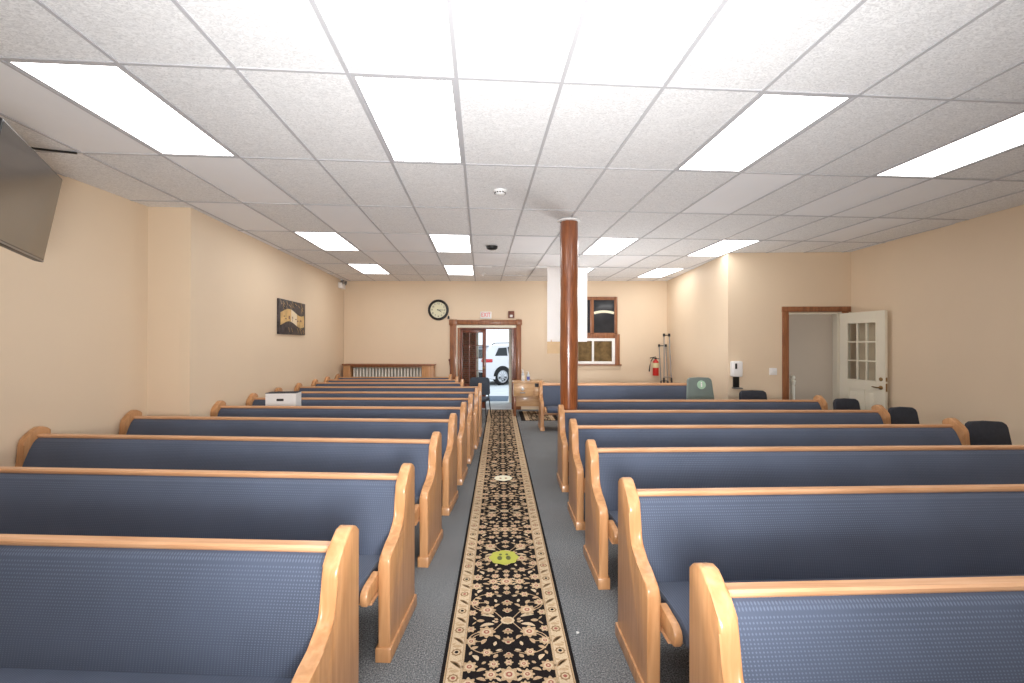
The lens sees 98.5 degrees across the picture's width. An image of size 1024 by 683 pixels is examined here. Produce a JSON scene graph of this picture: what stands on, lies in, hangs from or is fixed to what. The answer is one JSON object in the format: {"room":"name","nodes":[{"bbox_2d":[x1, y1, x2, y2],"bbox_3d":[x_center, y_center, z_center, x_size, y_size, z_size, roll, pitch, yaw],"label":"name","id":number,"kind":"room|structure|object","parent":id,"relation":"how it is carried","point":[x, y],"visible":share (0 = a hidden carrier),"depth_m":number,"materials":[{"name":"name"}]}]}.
{"room":"house of worship","nodes":[
{"label":"house of worship","id":0,"kind":"room"},
{"bbox_2d":[0,173,147,466],"bbox_3d":[-4.186,0.035,1.016,0.121,3.124,7.827,0,0,1],"label":"wall","id":1,"kind":"structure","parent":0,"point":[73,322],"depth_m":4.15,"materials":[{"name":"beige paint"}]},
{"bbox_2d":[147,207,197,415],"bbox_3d":[-3.909,0.055,5.000,0.578,3.124,0.120,0,0,-4],"label":"wall","id":2,"kind":"structure","parent":0,"point":[163,222],"depth_m":4.94,"materials":[{"name":"beige paint"}]},
{"bbox_2d":[179,207,343,416],"bbox_3d":[-3.935,0.069,7.939,0.121,3.124,5.991,0,0,-5],"label":"wall","id":3,"kind":"structure","parent":0,"point":[241,353],"depth_m":6.16,"materials":[{"name":"beige paint"}]},
{"bbox_2d":[277,298,304,334],"bbox_3d":[-3.833,-0.419,7.694,0.035,0.597,1.120,0,0,-5],"label":"picture","id":4,"kind":"object","parent":3,"relation":"attached to","point":[290,314],"visible":1,"depth_m":7.59,"materials":[{"name":"gold metal"}]},
{"bbox_2d":[338,280,346,288],"bbox_3d":[-4.025,-1.353,10.502,0.132,0.190,0.300,0,0,-5],"label":"emergency light","id":5,"kind":"object","parent":3,"relation":"attached to","point":[342,284],"visible":1,"depth_m":10.39,"materials":[{"name":"white plastic"}]},
{"bbox_2d":[463,333,475,382],"bbox_3d":[-1.441,0.403,11.530,0.920,2.500,1.280,0,0,1],"label":"wall","id":6,"kind":"structure","parent":0,"point":[465,335],"depth_m":12.05,"materials":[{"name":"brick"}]},
{"bbox_2d":[482,401,511,408],"bbox_3d":[-0.844,1.679,11.485,2.120,0.050,1.500,0,0,1],"label":"floor","id":7,"kind":"structure","parent":0,"point":[493,404],"depth_m":11.41,"materials":[{"name":"grey concrete"}]},
{"bbox_2d":[344,281,666,409],"bbox_3d":[-0.177,0.090,10.803,7.868,3.124,0.141,0,0,1],"label":"wall","id":8,"kind":"structure","parent":0,"point":[386,322],"depth_m":10.74,"materials":[{"name":"beige paint"}]},
{"bbox_2d":[428,299,448,319],"bbox_3d":[-1.793,-0.768,10.736,0.510,0.510,0.046,0,0,1],"label":"wall clock","id":9,"kind":"object","parent":8,"relation":"attached to","point":[438,309],"visible":1,"depth_m":10.74,"materials":[{"name":"black plastic"}]},
{"bbox_2d":[448,319,521,409],"bbox_3d":[-0.645,0.559,11.078,1.785,2.185,0.849,0,0,1],"label":"door","id":10,"kind":"structure","parent":8,"relation":"in","point":[457,327],"depth_m":10.72,"materials":[{"name":"brown wood"}]},
{"bbox_2d":[480,312,491,318],"bbox_3d":[-0.633,-0.640,10.717,0.270,0.170,0.049,0,0,1],"label":"exit sign","id":11,"kind":"object","parent":8,"relation":"attached to","point":[483,315],"visible":1,"depth_m":10.70,"materials":[{"name":"white plastic"}]},
{"bbox_2d":[508,311,513,317],"bbox_3d":[-0.018,-0.654,10.700,0.150,0.170,0.065,0,0,1],"label":"fire alarm strobe","id":12,"kind":"object","parent":8,"relation":"attached to","point":[510,313],"visible":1,"depth_m":10.69,"materials":[{"name":"red plastic"}]},
{"bbox_2d":[578,297,621,368],"bbox_3d":[1.995,-0.207,10.661,1.295,1.745,0.084,0,0,1],"label":"window","id":13,"kind":"structure","parent":8,"relation":"in","point":[601,350],"depth_m":10.68,"materials":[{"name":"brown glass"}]},
{"bbox_2d":[649,357,658,375],"bbox_3d":[3.402,0.589,10.561,0.254,0.456,0.162,0,0,-34],"label":"fire extinguisher","id":14,"kind":"object","parent":8,"relation":"attached to","point":[655,362],"visible":1,"depth_m":10.53,"materials":[{"name":"red metal"}]},
{"bbox_2d":[0,0,1023,280],"bbox_3d":[0.808,-1.627,3.490,10.178,0.256,14.789,0,0,0],"label":"ceiling","id":15,"kind":"structure","parent":0,"point":[589,111],"depth_m":2.92,"materials":[{"name":"tile"}]},
{"bbox_2d":[0,118,76,261],"bbox_3d":[-3.189,-1.017,2.822,1.574,0.992,1.319,0,0,7],"label":"screen","id":16,"kind":"object","parent":15,"relation":"hanging from","point":[30,188],"visible":1,"depth_m":2.51,"materials":[{"name":"black plastic"}]},
{"bbox_2d":[3,60,236,156],"bbox_3d":[-2.490,-1.568,2.989,0.594,0.113,1.200,0,0,-4],"label":"ceiling light","id":17,"kind":"object","parent":15,"relation":"attached to","point":[107,91],"visible":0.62,"depth_m":2.82,"materials":[{"name":"white plastic"}]},
{"bbox_2d":[294,232,359,250],"bbox_3d":[-2.745,-1.551,6.640,0.594,0.113,1.200,0,0,-4],"label":"ceiling light","id":18,"kind":"object","parent":15,"relation":"attached to","point":[325,241],"visible":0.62,"depth_m":6.60,"materials":[{"name":"white plastic"}]},
{"bbox_2d":[348,264,389,273],"bbox_3d":[-2.915,-1.539,9.074,0.594,0.113,1.200,0,0,-4],"label":"ceiling light","id":19,"kind":"object","parent":15,"relation":"attached to","point":[363,268],"visible":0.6,"depth_m":8.98,"materials":[{"name":"white plastic"}]},
{"bbox_2d":[350,75,462,163],"bbox_3d":[-0.665,-1.563,3.116,0.594,0.113,1.200,0,0,-4],"label":"ceiling light","id":20,"kind":"object","parent":15,"relation":"attached to","point":[415,119],"visible":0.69,"depth_m":2.95,"materials":[{"name":"white plastic"}]},
{"bbox_2d":[428,234,471,252],"bbox_3d":[-0.919,-1.546,6.767,0.594,0.113,1.200,0,0,-4],"label":"ceiling light","id":21,"kind":"object","parent":15,"relation":"attached to","point":[441,243],"visible":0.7,"depth_m":6.72,"materials":[{"name":"white plastic"}]},
{"bbox_2d":[443,265,473,274],"bbox_3d":[-1.089,-1.535,9.201,0.594,0.113,1.200,0,0,-4],"label":"ceiling light","id":22,"kind":"object","parent":15,"relation":"attached to","point":[451,270],"visible":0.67,"depth_m":9.20,"materials":[{"name":"white plastic"}]},
{"bbox_2d":[486,245,497,249],"bbox_3d":[-0.312,-1.458,6.890,0.180,0.054,0.144,0,0,-4],"label":"ceiling speaker","id":23,"kind":"object","parent":15,"relation":"attached to","point":[490,247],"visible":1,"depth_m":6.84,"materials":[{"name":"black plastic"}]},
{"bbox_2d":[493,188,506,195],"bbox_3d":[-0.119,-1.474,4.377,0.132,0.046,0.132,0,0,-4],"label":"smoke detector","id":24,"kind":"object","parent":15,"relation":"attached to","point":[499,191],"visible":1,"depth_m":4.34,"materials":[{"name":"white plastic"}]},
{"bbox_2d":[536,266,597,353],"bbox_3d":[1.087,-0.616,8.681,1.240,1.708,0.033,0,0,-4],"label":"hanging banner","id":25,"kind":"object","parent":15,"relation":"hanging from","point":[553,273],"visible":0.58,"depth_m":8.67,"materials":[{"name":"white fabric"}]},
{"bbox_2d":[582,238,639,254],"bbox_3d":[1.515,-1.541,6.937,0.594,0.113,1.200,0,0,-4],"label":"ceiling light","id":26,"kind":"object","parent":15,"relation":"attached to","point":[602,246],"visible":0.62,"depth_m":6.90,"materials":[{"name":"white plastic"}]},
{"bbox_2d":[638,268,682,277],"bbox_3d":[3.170,-1.526,9.499,0.594,0.113,1.200,0,0,-4],"label":"ceiling light","id":27,"kind":"object","parent":15,"relation":"attached to","point":[657,273],"visible":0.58,"depth_m":9.42,"materials":[{"name":"white plastic"}]},
{"bbox_2d":[687,239,759,256],"bbox_3d":[3.340,-1.537,7.065,0.594,0.113,1.200,0,0,-4],"label":"ceiling light","id":28,"kind":"object","parent":15,"relation":"attached to","point":[723,247],"visible":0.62,"depth_m":7.02,"materials":[{"name":"white plastic"}]},
{"bbox_2d":[677,93,852,171],"bbox_3d":[1.770,-1.558,3.286,0.594,0.113,1.200,0,0,-4],"label":"ceiling light","id":29,"kind":"object","parent":15,"relation":"attached to","point":[771,120],"visible":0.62,"depth_m":3.13,"materials":[{"name":"white plastic"}]},
{"bbox_2d":[875,112,1023,177],"bbox_3d":[3.595,-1.554,3.414,0.594,0.113,1.200,0,0,-4],"label":"ceiling light","id":30,"kind":"object","parent":15,"relation":"attached to","point":[1008,134],"visible":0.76,"depth_m":3.48,"materials":[{"name":"white plastic"}]},
{"bbox_2d":[359,409,688,682],"bbox_3d":[0.604,1.621,4.225,10.800,0.001,13.760,0,0,-4],"label":"floor","id":31,"kind":"structure","parent":0,"point":[599,657],"depth_m":2.74,"materials":[{"name":"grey carpet"}]},
{"bbox_2d":[0,525,358,682],"bbox_3d":[-2.362,1.159,1.552,3.482,0.887,0.658,0,0,3],"label":"pew","id":32,"kind":"object","parent":31,"relation":"on","point":[74,608],"visible":1,"depth_m":1.61,"materials":[{"name":"blue fabric"}]},
{"bbox_2d":[0,668,292,682],"bbox_3d":[-2.366,1.208,1.461,3.242,0.098,0.476,0,0,3],"label":"seat cushion","id":33,"kind":"object","parent":32,"relation":"on","point":[7,675],"depth_m":1.55,"materials":[{"name":"blue fabric"}]},
{"bbox_2d":[0,463,416,662],"bbox_3d":[-2.348,1.164,2.467,3.505,0.887,0.658,0,0,3],"label":"pew","id":34,"kind":"object","parent":31,"relation":"on","point":[217,504],"visible":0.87,"depth_m":2.56,"materials":[{"name":"blue fabric"}]},
{"bbox_2d":[0,473,396,554],"bbox_3d":[-2.339,1.022,2.626,3.357,0.433,0.196,0,0,3],"label":"cushion","id":35,"kind":"object","parent":34,"relation":"on","point":[263,506],"depth_m":2.57,"materials":[{"name":"blue fabric"}]},
{"bbox_2d":[359,555,379,602],"bbox_3d":[-2.353,1.213,2.376,3.265,0.098,0.476,0,0,3],"label":"seat cushion","id":36,"kind":"object","parent":34,"relation":"on","point":[368,564],"depth_m":2.30,"materials":[{"name":"blue fabric"}]},
{"bbox_2d":[15,426,442,567],"bbox_3d":[-2.339,1.169,3.420,3.512,0.887,0.658,0,0,3],"label":"pew","id":37,"kind":"object","parent":31,"relation":"on","point":[37,447],"visible":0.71,"depth_m":3.56,"materials":[{"name":"blue fabric"}]},
{"bbox_2d":[22,438,428,495],"bbox_3d":[-2.329,1.026,3.579,3.364,0.433,0.196,0,0,3],"label":"cushion","id":38,"kind":"object","parent":37,"relation":"on","point":[343,455],"depth_m":3.56,"materials":[{"name":"blue fabric"}]},
{"bbox_2d":[415,496,419,503],"bbox_3d":[-2.344,1.218,3.329,3.272,0.098,0.476,0,0,3],"label":"seat cushion","id":39,"kind":"object","parent":37,"relation":"on","point":[417,498],"depth_m":3.33,"materials":[{"name":"blue fabric"}]},
{"bbox_2d":[119,410,457,515],"bbox_3d":[-2.324,1.173,4.360,3.506,0.887,0.658,0,0,3],"label":"pew","id":40,"kind":"object","parent":31,"relation":"on","point":[133,422],"visible":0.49,"depth_m":4.51,"materials":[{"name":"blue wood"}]},
{"bbox_2d":[126,419,447,461],"bbox_3d":[-2.316,1.031,4.520,3.358,0.433,0.196,0,0,3],"label":"cushion","id":41,"kind":"object","parent":40,"relation":"on","point":[314,428],"depth_m":4.51,"materials":[{"name":"blue fabric"}]},
{"bbox_2d":[210,400,467,484],"bbox_3d":[-2.111,1.177,5.191,3.114,0.887,0.658,0,0,2],"label":"pew","id":42,"kind":"object","parent":31,"relation":"on","point":[219,409],"visible":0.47,"depth_m":5.36,"materials":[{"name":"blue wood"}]},
{"bbox_2d":[217,408,459,435],"bbox_3d":[-2.107,1.035,5.350,2.966,0.433,0.196,0,0,2],"label":"cushion","id":43,"kind":"object","parent":42,"relation":"on","point":[393,413],"depth_m":5.36,"materials":[{"name":"blue fabric"}]},
{"bbox_2d":[246,393,473,463],"bbox_3d":[-2.138,1.181,6.045,3.183,0.887,0.658,0,0,0],"label":"pew","id":44,"kind":"object","parent":31,"relation":"on","point":[253,399],"visible":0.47,"depth_m":6.21,"materials":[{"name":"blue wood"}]},
{"bbox_2d":[265,391,300,405],"bbox_3d":[-3.062,0.929,5.917,0.384,0.499,0.214,0,0,-8],"label":"cardboard box","id":45,"kind":"object","parent":44,"relation":"on","point":[274,398],"visible":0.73,"depth_m":5.82,"materials":[{"name":"white cardboard"}]},
{"bbox_2d":[252,400,467,415],"bbox_3d":[-2.137,1.039,6.205,3.035,0.433,0.196,0,0,0],"label":"cushion","id":46,"kind":"object","parent":44,"relation":"on","point":[403,403],"depth_m":6.21,"materials":[{"name":"blue fabric"}]},
{"bbox_2d":[274,387,479,448],"bbox_3d":[-2.160,1.185,6.849,3.270,0.887,0.658,0,0,0],"label":"pew","id":47,"kind":"object","parent":31,"relation":"on","point":[304,394],"visible":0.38,"depth_m":7.03,"materials":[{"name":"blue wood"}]},
{"bbox_2d":[301,393,473,410],"bbox_3d":[-2.160,1.043,7.009,3.122,0.433,0.196,0,0,0],"label":"cushion","id":48,"kind":"object","parent":47,"relation":"on","point":[303,395],"depth_m":7.03,"materials":[{"name":"blue fabric"}]},
{"bbox_2d":[311,379,463,385],"bbox_3d":[-2.442,1.193,8.546,2.988,0.887,0.658,0,0,-1],"label":"pew","id":49,"kind":"object","parent":31,"relation":"on","point":[315,382],"visible":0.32,"depth_m":8.74,"materials":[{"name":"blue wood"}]},
{"bbox_2d":[316,384,459,385],"bbox_3d":[-2.445,1.051,8.705,2.840,0.433,0.196,0,0,-1],"label":"cushion","id":50,"kind":"object","parent":49,"relation":"on","point":[316,384],"depth_m":8.73,"materials":[{"name":"blue fabric"}]},
{"bbox_2d":[294,383,481,436],"bbox_3d":[-2.197,1.189,7.702,3.325,0.887,0.658,0,0,-1],"label":"pew","id":51,"kind":"object","parent":31,"relation":"on","point":[299,387],"visible":0.31,"depth_m":7.89,"materials":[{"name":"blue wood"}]},
{"bbox_2d":[299,388,474,391],"bbox_3d":[-2.199,1.047,7.862,3.177,0.433,0.196,0,0,-1],"label":"cushion","id":52,"kind":"object","parent":51,"relation":"on","point":[300,389],"depth_m":7.88,"materials":[{"name":"blue fabric"}]},
{"bbox_2d":[342,364,435,376],"bbox_3d":[-2.946,1.093,10.616,2.200,1.105,0.295,0,0,1],"label":"radiator cover","id":53,"kind":"object","parent":31,"relation":"on","point":[427,370],"visible":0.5,"depth_m":10.58,"materials":[{"name":"brown wood"}]},
{"bbox_2d":[342,364,435,365],"bbox_3d":[-2.945,0.555,10.618,2.200,0.030,0.295,0,0,1],"label":"shelf","id":54,"kind":"object","parent":53,"relation":"attached to","point":[342,364],"depth_m":10.47,"materials":[{"name":"brown wood"}]},
{"bbox_2d":[324,376,458,381],"bbox_3d":[-2.570,1.196,9.273,2.853,0.887,0.658,0,0,-1],"label":"pew","id":55,"kind":"object","parent":31,"relation":"on","point":[327,379],"visible":0.16,"depth_m":9.47,"materials":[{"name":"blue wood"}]},
{"bbox_2d":[328,381,454,381],"bbox_3d":[-2.574,1.054,9.432,2.705,0.433,0.196,0,0,-1],"label":"cushion","id":56,"kind":"object","parent":55,"relation":"on","point":[328,381],"depth_m":9.46,"materials":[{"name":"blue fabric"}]},
{"bbox_2d":[335,374,451,378],"bbox_3d":[-2.720,1.199,9.988,2.672,0.887,0.658,0,0,-1],"label":"pew","id":57,"kind":"object","parent":31,"relation":"on","point":[337,376],"visible":0.2,"depth_m":10.19,"materials":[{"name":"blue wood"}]},
{"bbox_2d":[339,378,448,378],"bbox_3d":[-2.724,1.057,10.147,2.524,0.433,0.196,0,0,-1],"label":"cushion","id":58,"kind":"object","parent":57,"relation":"on","point":[339,378],"depth_m":10.18,"materials":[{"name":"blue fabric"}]},
{"bbox_2d":[469,377,491,421],"bbox_3d":[-0.722,1.193,9.195,0.511,0.861,0.552,0,0,8],"label":"chair","id":59,"kind":"object","parent":31,"relation":"on","point":[474,381],"visible":0.5,"depth_m":9.37,"materials":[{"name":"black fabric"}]},
{"bbox_2d":[439,409,579,682],"bbox_3d":[-0.108,1.621,5.474,0.660,0.010,10.360,0,0,-2],"label":"carpet runner","id":60,"kind":"object","parent":31,"relation":"on","point":[507,624],"visible":0.99,"depth_m":2.85,"materials":[{"name":"carpet"}]},
{"bbox_2d":[494,475,511,480],"bbox_3d":[-0.104,1.611,5.208,0.207,0.002,0.207,0,0,19],"label":"floor sticker","id":61,"kind":"object","parent":60,"relation":"on","point":[501,477],"visible":1,"depth_m":5.19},
{"bbox_2d":[489,550,518,564],"bbox_3d":[-0.060,1.602,3.276,0.208,0.002,0.208,0,0,19],"label":"floor sticker","id":62,"kind":"object","parent":60,"relation":"on","point":[503,557],"visible":1,"depth_m":3.27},
{"bbox_2d":[519,411,557,420],"bbox_3d":[0.577,1.643,9.781,0.800,0.010,1.250,0,0,-2],"label":"carpet runner","id":63,"kind":"object","parent":31,"relation":"on","point":[524,415],"visible":0.71,"depth_m":9.63,"materials":[{"name":"carpet"}]},
{"bbox_2d":[512,380,544,415],"bbox_3d":[0.359,1.260,9.879,0.700,0.755,0.549,0,0,-1],"label":"desk","id":64,"kind":"object","parent":63,"relation":"on","point":[525,393],"visible":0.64,"depth_m":9.68,"materials":[{"name":"brown wood"}]},
{"bbox_2d":[521,369,524,380],"bbox_3d":[0.244,0.751,9.838,0.070,0.260,0.070,0,0,41],"label":"spray bottle","id":65,"kind":"object","parent":64,"relation":"on","point":[522,374],"visible":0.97,"depth_m":9.82,"materials":[{"name":"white plastic"}]},
{"bbox_2d":[558,218,580,475],"bbox_3d":[0.701,0.068,5.437,0.284,3.118,0.284,0,0,-4],"label":"wooden column","id":66,"kind":"structure","parent":31,"relation":"on","point":[568,226],"depth_m":5.34,"materials":[{"name":"brown wood"}]},
{"bbox_2d":[538,381,686,430],"bbox_3d":[2.008,1.200,8.281,2.990,0.887,0.658,0,0,-1],"label":"pew","id":67,"kind":"object","parent":31,"relation":"on","point":[549,393],"visible":0.51,"depth_m":8.41,"materials":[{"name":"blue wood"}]},
{"bbox_2d":[546,406,557,412],"bbox_3d":[2.010,1.249,8.189,2.750,0.098,0.476,0,0,-1],"label":"seat cushion","id":68,"kind":"object","parent":67,"relation":"on","point":[549,409],"depth_m":7.95,"materials":[{"name":"blue fabric"}]},
{"bbox_2d":[543,385,686,406],"bbox_3d":[2.005,1.058,8.440,2.842,0.433,0.196,0,0,-1],"label":"cushion","id":69,"kind":"object","parent":67,"relation":"on","point":[551,393],"depth_m":8.41,"materials":[{"name":"blue fabric"}]},
{"bbox_2d":[658,344,668,382],"bbox_3d":[3.604,0.864,10.446,0.213,1.597,0.432,0,0,6],"label":"crutch","id":70,"kind":"object","parent":31,"relation":"on","point":[659,345],"visible":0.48,"depth_m":10.52,"materials":[{"name":"metal"}]},
{"bbox_2d":[663,334,672,382],"bbox_3d":[3.554,0.737,10.072,0.207,1.846,0.478,0,0,18],"label":"crutch","id":71,"kind":"object","parent":31,"relation":"on","point":[664,335],"visible":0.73,"depth_m":10.12,"materials":[{"name":"metal"}]},
{"bbox_2d":[686,377,713,399],"bbox_3d":[3.093,1.110,7.032,0.531,1.041,0.570,0,0,-1],"label":"chair","id":72,"kind":"object","parent":31,"relation":"on","point":[698,388],"visible":0.44,"depth_m":7.24,"materials":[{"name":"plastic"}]},
{"bbox_2d":[577,395,827,409],"bbox_3d":[2.568,1.190,5.897,3.520,0.887,0.658,0,0,-1],"label":"pew","id":73,"kind":"object","parent":31,"relation":"on","point":[818,402],"visible":0.17,"depth_m":6.07,"materials":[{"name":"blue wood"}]},
{"bbox_2d":[577,402,821,409],"bbox_3d":[2.566,1.048,6.056,3.372,0.433,0.196,0,0,-1],"label":"cushion","id":74,"kind":"object","parent":73,"relation":"on","point":[580,405],"depth_m":6.06,"materials":[{"name":"blue fabric"}]},
{"bbox_2d":[557,404,890,491],"bbox_3d":[2.455,1.185,4.948,3.840,0.887,0.658,0,0,-1],"label":"pew","id":75,"kind":"object","parent":31,"relation":"on","point":[878,414],"visible":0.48,"depth_m":5.11,"materials":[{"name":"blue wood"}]},
{"bbox_2d":[565,413,883,450],"bbox_3d":[2.453,1.043,5.107,3.692,0.433,0.196,0,0,-1],"label":"cushion","id":76,"kind":"object","parent":75,"relation":"on","point":[581,418],"depth_m":5.11,"materials":[{"name":"blue fabric"}]},
{"bbox_2d":[739,390,766,399],"bbox_3d":[3.851,1.206,6.825,0.511,0.851,0.552,0,0,0],"label":"chair","id":77,"kind":"object","parent":31,"relation":"on","point":[745,394],"visible":0.12,"depth_m":7.03,"materials":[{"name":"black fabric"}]},
{"bbox_2d":[567,418,969,529],"bbox_3d":[2.435,1.180,4.001,3.780,0.887,0.658,0,0,-1],"label":"pew","id":78,"kind":"object","parent":31,"relation":"on","point":[951,431],"visible":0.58,"depth_m":4.16,"materials":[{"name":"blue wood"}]},
{"bbox_2d":[578,428,961,477],"bbox_3d":[2.431,1.038,4.160,3.632,0.433,0.196,0,0,-1],"label":"cushion","id":79,"kind":"object","parent":78,"relation":"on","point":[603,437],"depth_m":4.15,"materials":[{"name":"blue fabric"}]},
{"bbox_2d":[583,439,1023,589],"bbox_3d":[2.465,1.176,3.107,3.820,0.887,0.658,0,0,-2],"label":"pew","id":80,"kind":"object","parent":31,"relation":"on","point":[784,466],"visible":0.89,"depth_m":3.23,"materials":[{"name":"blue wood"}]},
{"bbox_2d":[608,510,617,527],"bbox_3d":[2.468,1.225,3.016,3.580,0.098,0.476,0,0,-2],"label":"seat cushion","id":81,"kind":"object","parent":80,"relation":"on","point":[612,514],"depth_m":3.00,"materials":[{"name":"blue fabric"}]},
{"bbox_2d":[598,450,1023,510],"bbox_3d":[2.459,1.034,3.267,3.672,0.433,0.196,0,0,-2],"label":"cushion","id":82,"kind":"object","parent":80,"relation":"on","point":[649,469],"depth_m":3.24,"materials":[{"name":"blue fabric"}]},
{"bbox_2d":[615,477,1023,682],"bbox_3d":[2.490,1.172,2.188,3.820,0.887,0.658,0,0,-2],"label":"pew","id":83,"kind":"object","parent":31,"relation":"on","point":[750,534],"visible":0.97,"depth_m":2.26,"materials":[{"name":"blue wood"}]},
{"bbox_2d":[639,491,1023,581],"bbox_3d":[2.484,1.030,2.348,3.672,0.433,0.196,0,0,-2],"label":"cushion","id":84,"kind":"object","parent":83,"relation":"on","point":[750,536],"depth_m":2.26,"materials":[{"name":"blue fabric"}]},
{"bbox_2d":[657,574,1023,648],"bbox_3d":[2.494,1.221,2.097,3.580,0.098,0.476,0,0,-2],"label":"seat cushion","id":85,"kind":"object","parent":83,"relation":"on","point":[673,588],"depth_m":2.19,"materials":[{"name":"blue fabric"}]},
{"bbox_2d":[833,398,860,409],"bbox_3d":[4.570,1.202,5.792,0.431,0.851,0.552,0,0,-2],"label":"chair","id":86,"kind":"object","parent":31,"relation":"on","point":[842,403],"visible":0.15,"depth_m":6.00,"materials":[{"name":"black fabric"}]},
{"bbox_2d":[689,562,1023,682],"bbox_3d":[2.499,1.167,1.265,3.800,0.887,0.658,0,0,-3],"label":"pew","id":87,"kind":"object","parent":31,"relation":"on","point":[955,629],"visible":1,"depth_m":1.35,"materials":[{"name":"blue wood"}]},
{"bbox_2d":[731,591,1023,682],"bbox_3d":[2.492,1.025,1.425,3.652,0.433,0.196,0,0,-3],"label":"cushion","id":88,"kind":"object","parent":87,"relation":"on","point":[783,636],"depth_m":1.35,"materials":[{"name":"blue fabric"}]},
{"bbox_2d":[888,407,919,423],"bbox_3d":[4.612,1.198,4.973,0.421,0.851,0.552,0,0,-2],"label":"chair","id":89,"kind":"object","parent":31,"relation":"on","point":[899,415],"visible":0.19,"depth_m":5.17,"materials":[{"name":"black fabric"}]},
{"bbox_2d":[965,421,1011,444],"bbox_3d":[4.574,1.194,4.029,0.471,0.851,0.552,0,0,1],"label":"chair","id":90,"kind":"object","parent":31,"relation":"on","point":[980,432],"visible":0.25,"depth_m":4.23,"materials":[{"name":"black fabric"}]},
{"bbox_2d":[667,254,727,399],"bbox_3d":[3.744,0.089,9.025,0.120,3.124,3.302,0,0,2],"label":"wall","id":91,"kind":"structure","parent":0,"point":[697,298],"depth_m":8.53,"materials":[{"name":"beige paint"}]},
{"bbox_2d":[728,252,850,399],"bbox_3d":[4.607,0.082,7.389,1.985,3.124,0.120,0,0,3],"label":"wall","id":92,"kind":"structure","parent":0,"point":[760,285],"depth_m":7.35,"materials":[{"name":"beige paint"}]},
{"bbox_2d":[730,361,742,388],"bbox_3d":[3.719,0.555,7.309,0.170,0.455,0.120,0,0,3],"label":"dispenser","id":93,"kind":"object","parent":92,"relation":"attached to","point":[736,367],"visible":1,"depth_m":7.26,"materials":[{"name":"white plastic"}]},
{"bbox_2d":[769,368,776,374],"bbox_3d":[4.341,0.498,7.330,0.124,0.116,0.018,0,0,3],"label":"light switch","id":94,"kind":"object","parent":92,"relation":"attached to","point":[772,371],"visible":1,"depth_m":7.33,"materials":[{"name":"white plastic"}]},
{"bbox_2d":[782,306,887,410],"bbox_3d":[5.199,0.533,7.156,1.340,2.222,0.663,0,0,39],"label":"door","id":95,"kind":"structure","parent":92,"relation":"in","point":[869,393],"depth_m":7.09,"materials":[{"name":"beige paint"}]},
{"bbox_2d":[789,315,832,409],"bbox_3d":[5.868,0.301,8.252,3.180,2.700,1.730,0,0,3],"label":"wall","id":96,"kind":"structure","parent":0,"point":[810,336],"depth_m":9.01,"materials":[{"name":"grey paint"}]},
{"bbox_2d":[851,205,1023,444],"bbox_3d":[5.592,0.061,2.527,0.122,3.124,9.506,0,0,1],"label":"wall","id":97,"kind":"structure","parent":0,"point":[952,296],"depth_m":5.57,"materials":[{"name":"beige paint"}]},
{"bbox_3d":[5.863,1.670,8.185,3.180,0.041,1.850,0,0,3],"label":"floor","id":98,"kind":"structure","parent":0,"visible":0},
{"bbox_2d":[790,375,795,399],"bbox_3d":[5.208,1.135,8.185,0.100,1.025,0.100,0,0,3],"label":"newel post","id":99,"kind":"object","parent":98,"relation":"on","point":[792,377],"visible":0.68,"depth_m":8.16,"materials":[{"name":"beige paint"}]},
{"bbox_3d":[-0.841,0.404,11.521,2.120,2.500,1.280,0,0,1],"label":"wall","id":100,"kind":"structure","parent":0,"visible":0},
{"bbox_2d":[476,329,511,402],"bbox_3d":[-0.434,0.597,12.075,1.080,2.120,0.160,0,0,1],"label":"door frame","id":101,"kind":"structure","parent":100,"relation":"attached to","point":[510,330],"depth_m":11.99,"materials":[{"name":"beige paint"}]},
{"label":"outside","id":102,"kind":"structure","parent":0,"visible":0},
{"bbox_2d":[486,379,508,400],"bbox_3d":[0.110,1.867,26.473,36.000,0.080,28.500,0,0,1],"label":"street","id":103,"kind":"structure","parent":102,"point":[495,390],"depth_m":16.34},
{"bbox_2d":[478,342,508,384],"bbox_3d":[0.144,0.915,19.536,4.450,1.757,1.884,0,0,-36],"label":"parked car","id":104,"kind":"object","parent":103,"relation":"on","point":[497,355],"visible":0.33,"depth_m":17.94,"materials":[{"name":"white paint"}]},
{"bbox_2d":[488,396,508,400],"bbox_3d":[-0.456,1.757,13.480,0.680,0.012,1.500,0,0,1],"label":"door mat","id":105,"kind":"object","parent":103,"relation":"on","point":[492,398],"visible":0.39,"depth_m":13.56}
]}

